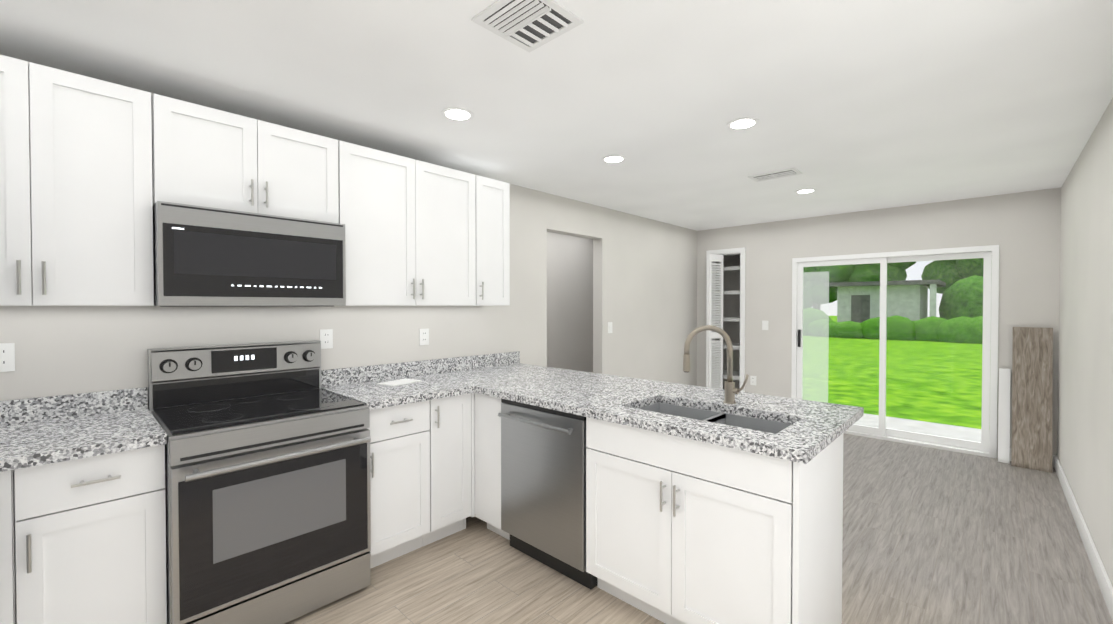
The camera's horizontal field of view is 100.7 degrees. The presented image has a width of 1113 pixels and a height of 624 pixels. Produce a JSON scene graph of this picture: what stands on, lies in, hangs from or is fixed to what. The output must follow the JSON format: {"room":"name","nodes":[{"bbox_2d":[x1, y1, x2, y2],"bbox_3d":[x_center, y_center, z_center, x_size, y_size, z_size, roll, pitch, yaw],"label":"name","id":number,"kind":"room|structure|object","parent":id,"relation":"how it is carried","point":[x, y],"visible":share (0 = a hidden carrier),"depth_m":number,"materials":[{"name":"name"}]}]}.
{"room":"kitchen","nodes":[
{"label":"kitchen","id":0,"kind":"room"},
{"bbox_2d":[0,62,696,400],"bbox_3d":[-0.767,0.147,3.514,0.120,2.410,7.870,1,1,43],"label":"wall","id":1,"kind":"structure","parent":0,"point":[645,286],"depth_m":3.49,"materials":[{"name":"paint"}]},
{"bbox_2d":[0,343,14,371],"bbox_3d":[-2.244,0.185,1.862,0.008,0.115,0.072,1,1,43],"label":"outlet","id":2,"kind":"object","parent":1,"relation":"attached to","point":[7,357],"visible":1,"depth_m":1.87,"materials":[{"name":"white plastic"}]},
{"bbox_2d":[0,55,153,305],"bbox_3d":[-2.046,-0.474,1.800,0.360,0.900,0.686,1,1,43],"label":"upper cabinet","id":3,"kind":"object","parent":1,"relation":"attached to","point":[76,206],"visible":1,"depth_m":1.79,"materials":[{"name":"white wood"}]},
{"bbox_2d":[151,94,338,222],"bbox_3d":[-1.547,-0.699,2.324,0.360,0.465,0.762,1,1,43],"label":"upper cabinet","id":4,"kind":"object","parent":1,"relation":"attached to","point":[204,156],"visible":0.92,"depth_m":2.18,"materials":[{"name":"white wood"}]},
{"bbox_2d":[153,201,345,306],"bbox_3d":[-1.527,-0.246,2.312,0.415,0.436,0.758,1,1,43],"label":"microwave","id":5,"kind":"object","parent":4,"relation":"attached to","point":[208,257],"visible":1,"depth_m":2.11,"materials":[{"name":"silver metal"}]},
{"bbox_2d":[320,329,332,348],"bbox_3d":[-1.383,0.162,2.771,0.008,0.115,0.072,1,1,43],"label":"outlet","id":6,"kind":"object","parent":1,"relation":"attached to","point":[326,337],"visible":0.98,"depth_m":2.77,"materials":[{"name":"white plastic"}]},
{"bbox_2d":[419,329,428,344],"bbox_3d":[-0.932,0.175,3.247,0.008,0.115,0.072,1,1,43],"label":"outlet","id":7,"kind":"object","parent":1,"relation":"attached to","point":[423,336],"visible":1,"depth_m":3.24,"materials":[{"name":"white plastic"}]},
{"bbox_2d":[338,140,509,305],"bbox_3d":[-0.865,-0.492,3.047,0.360,0.900,1.217,1,1,43],"label":"upper cabinet","id":8,"kind":"object","parent":1,"relation":"attached to","point":[419,233],"visible":1,"depth_m":2.86,"materials":[{"name":"white wood"}]},
{"bbox_2d":[608,322,611,332],"bbox_3d":[0.563,0.164,4.823,0.009,0.115,0.072,1,1,43],"label":"light switch","id":9,"kind":"object","parent":1,"relation":"attached to","point":[609,327],"visible":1,"depth_m":4.82,"materials":[{"name":"white plastic"}]},
{"bbox_2d":[0,0,1112,230],"bbox_3d":[0.144,-1.112,3.031,5.043,0.120,8.450,1,1,43],"label":"ceiling","id":10,"kind":"structure","parent":0,"point":[864,104],"depth_m":2.10,"materials":[{"name":"paint"}]},
{"bbox_2d":[441,107,473,120],"bbox_3d":[-0.521,-1.040,2.430,0.170,0.005,0.170,1,1,43],"label":"recessed light","id":11,"kind":"object","parent":10,"relation":"in","point":[456,114],"visible":1,"depth_m":2.42,"materials":[{"name":"white plastic"}]},
{"bbox_2d":[471,0,583,52],"bbox_3d":[-0.102,-1.024,1.627,0.280,0.016,0.280,1,1,43],"label":"ceiling vent","id":12,"kind":"object","parent":10,"relation":"in","point":[529,26],"visible":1,"depth_m":1.62,"materials":[{"name":"white metal"}]},
{"bbox_2d":[601,155,625,162],"bbox_3d":[0.394,-1.051,3.172,0.170,0.005,0.170,1,1,43],"label":"recessed light","id":13,"kind":"object","parent":10,"relation":"in","point":[613,159],"visible":1,"depth_m":3.17,"materials":[{"name":"white plastic"}]},
{"bbox_2d":[726,117,758,129],"bbox_3d":[1.033,-1.042,2.554,0.170,0.005,0.170,1,1,43],"label":"recessed light","id":14,"kind":"object","parent":10,"relation":"in","point":[743,123],"visible":1,"depth_m":2.54,"materials":[{"name":"white plastic"}]},
{"bbox_2d":[748,168,802,181],"bbox_3d":[1.682,-1.051,3.552,0.340,0.016,0.190,1,1,43],"label":"ceiling vent","id":15,"kind":"object","parent":10,"relation":"in","point":[776,174],"visible":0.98,"depth_m":3.53,"materials":[{"name":"white metal"}]},
{"bbox_2d":[795,189,815,193],"bbox_3d":[2.191,-1.063,4.057,0.170,0.005,0.170,1,1,43],"label":"recessed light","id":16,"kind":"object","parent":10,"relation":"in","point":[802,191],"visible":1,"depth_m":4.06,"materials":[{"name":"white plastic"}]},
{"bbox_2d":[547,232,592,372],"bbox_3d":[-0.293,0.117,5.627,0.100,2.410,4.150,1,1,43],"label":"wall","id":17,"kind":"structure","parent":0,"point":[569,302],"depth_m":6.05,"materials":[{"name":"paint"}]},
{"bbox_2d":[285,433,1112,623],"bbox_3d":[-0.092,1.422,2.817,5.043,0.120,7.762,1,1,43],"label":"floor","id":18,"kind":"structure","parent":0,"point":[934,536],"depth_m":2.47,"materials":[{"name":"brown wood"}]},
{"bbox_2d":[0,444,166,623],"bbox_3d":[-2.020,0.940,1.640,0.646,0.875,0.911,1,1,43],"label":"base cabinet","id":19,"kind":"object","parent":18,"relation":"on","point":[82,540],"visible":0.98,"depth_m":1.62,"materials":[{"name":"white wood"}]},
{"bbox_2d":[0,387,166,471],"bbox_3d":[-2.023,0.432,1.635,0.642,0.139,0.911,1,1,43],"label":"countertop","id":20,"kind":"structure","parent":19,"relation":"on","point":[37,431],"depth_m":1.84,"materials":[{"name":"stone"}]},
{"bbox_2d":[147,340,370,623],"bbox_3d":[-1.397,0.772,2.203,0.774,1.195,0.760,1,1,43],"label":"range","id":21,"kind":"object","parent":18,"relation":"on","point":[267,482],"visible":0.98,"depth_m":2.02,"materials":[{"name":"silver metal"}]},
{"bbox_2d":[367,393,474,568],"bbox_3d":[-0.945,0.925,2.775,0.646,0.875,0.685,1,1,43],"label":"base cabinet","id":22,"kind":"object","parent":18,"relation":"on","point":[422,473],"visible":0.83,"depth_m":2.57,"materials":[{"name":"white wood"}]},
{"bbox_2d":[321,361,471,409],"bbox_3d":[-0.959,0.417,2.745,0.660,0.139,0.633,1,1,43],"label":"countertop","id":23,"kind":"structure","parent":22,"relation":"on","point":[393,384],"depth_m":2.83,"materials":[{"name":"stone"}]},
{"bbox_2d":[474,393,509,539],"bbox_3d":[-0.192,0.922,2.956,1.490,0.875,0.611,1,1,43],"label":"base cabinet","id":24,"kind":"object","parent":18,"relation":"on","point":[487,409],"visible":0.17,"depth_m":2.74,"materials":[{"name":"white wood"}]},
{"bbox_2d":[498,399,596,589],"bbox_3d":[0.091,0.930,2.624,0.620,0.868,0.654,1,1,43],"label":"dishwasher","id":25,"kind":"object","parent":18,"relation":"on","point":[543,485],"visible":0.62,"depth_m":2.39,"materials":[{"name":"silver metal"}]},
{"bbox_2d":[586,417,597,586],"bbox_3d":[-0.162,0.922,2.941,1.554,0.876,0.632,1,1,43],"label":"base cabinet","id":26,"kind":"object","parent":18,"relation":"on","point":[591,423],"depth_m":2.19,"materials":[{"name":"white wood"}]},
{"bbox_2d":[422,325,863,463],"bbox_3d":[0.243,0.376,2.700,2.465,0.632,0.954,1,1,43],"label":"countertop","id":27,"kind":"structure","parent":26,"relation":"on","point":[791,429],"depth_m":2.29,"materials":[{"name":"stone"}]},
{"bbox_2d":[683,325,748,403],"bbox_3d":[0.793,0.260,2.292,0.281,0.388,0.175,1,1,43],"label":"faucet","id":28,"kind":"object","parent":27,"relation":"on","point":[730,390],"depth_m":2.30,"materials":[{"name":"beige metal"}]},
{"bbox_2d":[598,406,842,623],"bbox_3d":[0.700,0.934,2.124,0.943,0.876,0.632,1,1,43],"label":"base cabinet","id":29,"kind":"object","parent":18,"relation":"on","point":[680,530],"depth_m":1.82,"materials":[{"name":"white wood"}]},
{"bbox_2d":[998,368,1010,463],"bbox_3d":[4.021,0.927,4.139,0.075,0.828,0.112,1,1,43],"label":"board","id":30,"kind":"object","parent":18,"relation":"on","point":[1004,421],"visible":1,"depth_m":4.13,"materials":[{"name":"white"}]},
{"bbox_2d":[1011,327,1052,472],"bbox_3d":[4.122,0.739,3.996,0.245,1.208,0.177,1,1,43],"label":"wood board","id":31,"kind":"object","parent":18,"relation":"on","point":[1032,400],"visible":1,"depth_m":3.98,"materials":[{"name":"brown wood"}]},
{"bbox_2d":[715,254,739,389],"bbox_3d":[2.479,0.108,6.285,0.820,2.410,0.620,1,1,43],"label":"wall","id":32,"kind":"structure","parent":0,"point":[731,302],"depth_m":6.60,"materials":[{"name":"paint"}]},
{"bbox_2d":[715,266,739,379],"bbox_3d":[2.470,0.143,6.305,0.732,1.500,0.475,1,1,43],"label":"shelf","id":33,"kind":"object","parent":32,"relation":"attached to","point":[736,374],"visible":0.19,"depth_m":6.14,"materials":[{"name":"white wood"}]},
{"bbox_2d":[697,188,1060,464],"bbox_3d":[3.191,0.125,5.101,3.443,2.410,0.120,1,1,43],"label":"wall","id":34,"kind":"structure","parent":0,"point":[1021,230],"depth_m":4.71,"materials":[{"name":"paint"}]},
{"bbox_2d":[706,254,722,388],"bbox_3d":[2.018,0.285,5.946,0.184,2.043,0.239,1,1,43],"label":"bifold pantry door","id":35,"kind":"structure","parent":34,"relation":"in","point":[711,379],"depth_m":5.90,"materials":[{"name":"white wood"}]},
{"bbox_2d":[706,247,745,391],"bbox_3d":[2.223,0.252,6.009,0.510,2.130,0.135,1,1,43],"label":"door frame","id":36,"kind":"structure","parent":34,"relation":"attached to","point":[736,251],"depth_m":5.82,"materials":[{"name":"white wood"}]},
{"bbox_2d":[750,376,755,384],"bbox_3d":[2.446,0.851,5.728,0.072,0.115,0.008,1,1,43],"label":"electrical outlet","id":37,"kind":"object","parent":34,"relation":"attached to","point":[752,380],"visible":1,"depth_m":5.73,"materials":[{"name":"white plastic"}]},
{"bbox_2d":[762,321,767,329],"bbox_3d":[2.547,0.163,5.622,0.072,0.115,0.009,1,1,43],"label":"light switch","id":38,"kind":"object","parent":34,"relation":"attached to","point":[764,325],"visible":1,"depth_m":5.62,"materials":[{"name":"white plastic"}]},
{"bbox_2d":[797,251,991,451],"bbox_3d":[3.432,0.366,4.847,1.649,1.873,0.102,1,1,43],"label":"sliding glass door","id":39,"kind":"structure","parent":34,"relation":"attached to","point":[813,323],"depth_m":4.84,"materials":[{"name":"clear glass"}]},
{"bbox_2d":[791,245,998,457],"bbox_3d":[3.435,0.356,4.851,1.749,1.954,0.112,1,1,43],"label":"door frame","id":40,"kind":"structure","parent":34,"relation":"attached to","point":[992,452],"depth_m":4.43,"materials":[{"name":"white plastic"}]},
{"bbox_2d":[1010,448,1054,467],"bbox_3d":[3.334,1.278,4.889,2.653,0.110,0.013,1,1,43],"label":"baseboard","id":41,"kind":"structure","parent":34,"relation":"attached to","point":[1053,458],"depth_m":3.98,"materials":[{"name":"white"}]},
{"bbox_2d":[1057,98,1112,586],"bbox_3d":[1.690,0.180,1.102,0.120,2.410,7.750,1,1,43],"label":"wall","id":42,"kind":"structure","parent":0,"point":[1085,416],"depth_m":2.69,"materials":[{"name":"paint"}]},
{"bbox_2d":[1054,455,1112,621],"bbox_3d":[1.682,1.329,1.207,0.013,0.110,7.629,1,1,43],"label":"baseboard","id":43,"kind":"structure","parent":42,"relation":"attached to","point":[1103,580],"depth_m":2.56,"materials":[{"name":"white wood"}]},
{"label":"outside","id":44,"kind":"structure","parent":0,"visible":0},
{"bbox_2d":[828,316,997,429],"bbox_3d":[27.384,1.212,33.146,80.000,0.259,73.849,1,1,43],"label":"lawn","id":45,"kind":"structure","parent":44,"point":[934,399],"depth_m":9.75,"materials":[{"name":"green plant"}]},
{"bbox_2d":[829,279,945,322],"bbox_3d":[19.153,-0.261,26.839,5.100,2.860,5.100,1,1,43],"label":"shed","id":46,"kind":"object","parent":45,"relation":"on","point":[860,306],"depth_m":25.50,"materials":[{"name":"grey concrete"}]},
{"bbox_2d":[804,258,998,319],"bbox_3d":[18.909,-4.956,32.383,48.697,13.014,11.503,1,1,43],"label":"treeline","id":47,"kind":"object","parent":45,"relation":"on","point":[955,293],"depth_m":29.24,"materials":[{"name":"green plant"}]},
{"bbox_2d":[829,315,982,343],"bbox_3d":[13.753,0.797,23.186,39.468,2.155,2.523,1,1,43],"label":"hedge","id":48,"kind":"object","parent":45,"relation":"on","point":[920,325],"depth_m":20.27,"materials":[{"name":"green plant"}]},
{"bbox_2d":[854,413,989,441],"bbox_3d":[4.076,1.408,5.211,3.800,0.120,1.229,1,1,43],"label":"patio slab","id":49,"kind":"object","parent":45,"relation":"on","point":[933,429],"depth_m":5.37,"materials":[{"name":"concrete"}]}
]}

